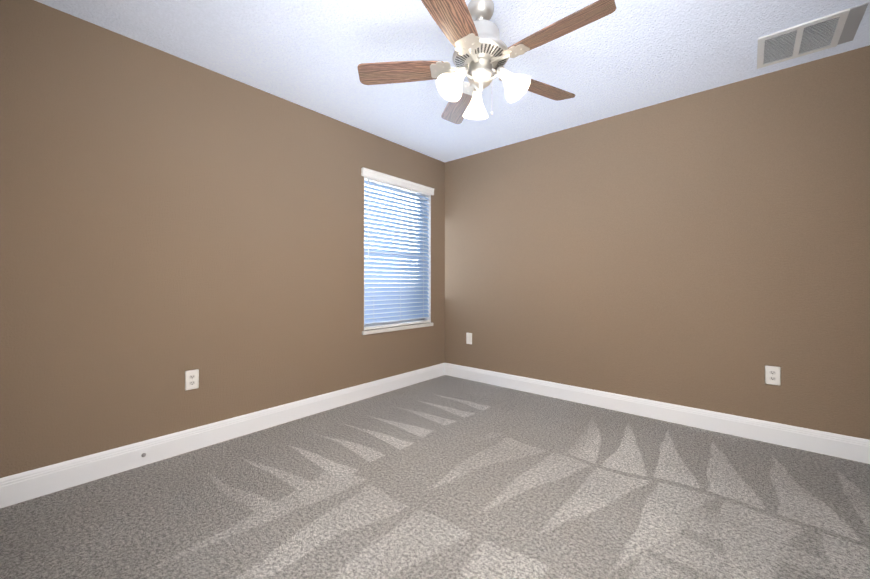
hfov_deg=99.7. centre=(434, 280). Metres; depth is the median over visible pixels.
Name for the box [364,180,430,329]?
window
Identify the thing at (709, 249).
wall
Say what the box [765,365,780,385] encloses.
electrical outlet
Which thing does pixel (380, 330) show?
window sill
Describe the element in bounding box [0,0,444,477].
wall
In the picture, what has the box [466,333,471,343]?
electrical outlet
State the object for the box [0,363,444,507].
baseboard
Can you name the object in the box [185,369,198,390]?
electrical outlet
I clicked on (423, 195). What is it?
blind cord
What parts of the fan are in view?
blade, blade, lamp shade, blade, lamp shade, lamp shade, blade, blade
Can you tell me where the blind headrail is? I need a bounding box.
[364,177,429,196]
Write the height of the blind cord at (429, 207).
0.739 m
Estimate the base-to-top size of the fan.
0.562 m
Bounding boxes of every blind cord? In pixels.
[368,179,368,260]
[400,189,400,261]
[423,195,423,321]
[429,207,430,262]
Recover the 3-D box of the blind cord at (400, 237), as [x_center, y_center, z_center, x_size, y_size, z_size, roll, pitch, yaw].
[-0.348,-0.244,3.691,0.002,1.369,0.002,0,0,41]
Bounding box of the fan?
[357,0,615,123]
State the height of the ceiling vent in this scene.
0.013 m
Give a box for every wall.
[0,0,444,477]
[445,45,869,439]
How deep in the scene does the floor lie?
1.74 m
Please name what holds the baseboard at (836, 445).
attached to the wall at (709, 249)
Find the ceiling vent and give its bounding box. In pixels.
[757,2,868,68]
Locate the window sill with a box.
[362,322,432,334]
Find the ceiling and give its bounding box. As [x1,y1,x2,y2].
[35,0,869,161]
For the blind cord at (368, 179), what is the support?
hanging from the blind headrail
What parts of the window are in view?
glass, window blind bottom rail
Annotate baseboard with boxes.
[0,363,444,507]
[445,363,869,463]
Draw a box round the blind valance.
[361,167,433,194]
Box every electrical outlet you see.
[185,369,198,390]
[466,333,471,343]
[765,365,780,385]
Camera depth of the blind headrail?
3.66 m
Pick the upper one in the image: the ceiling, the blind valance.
the ceiling
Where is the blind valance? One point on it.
(378, 176)
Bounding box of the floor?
[0,375,869,578]

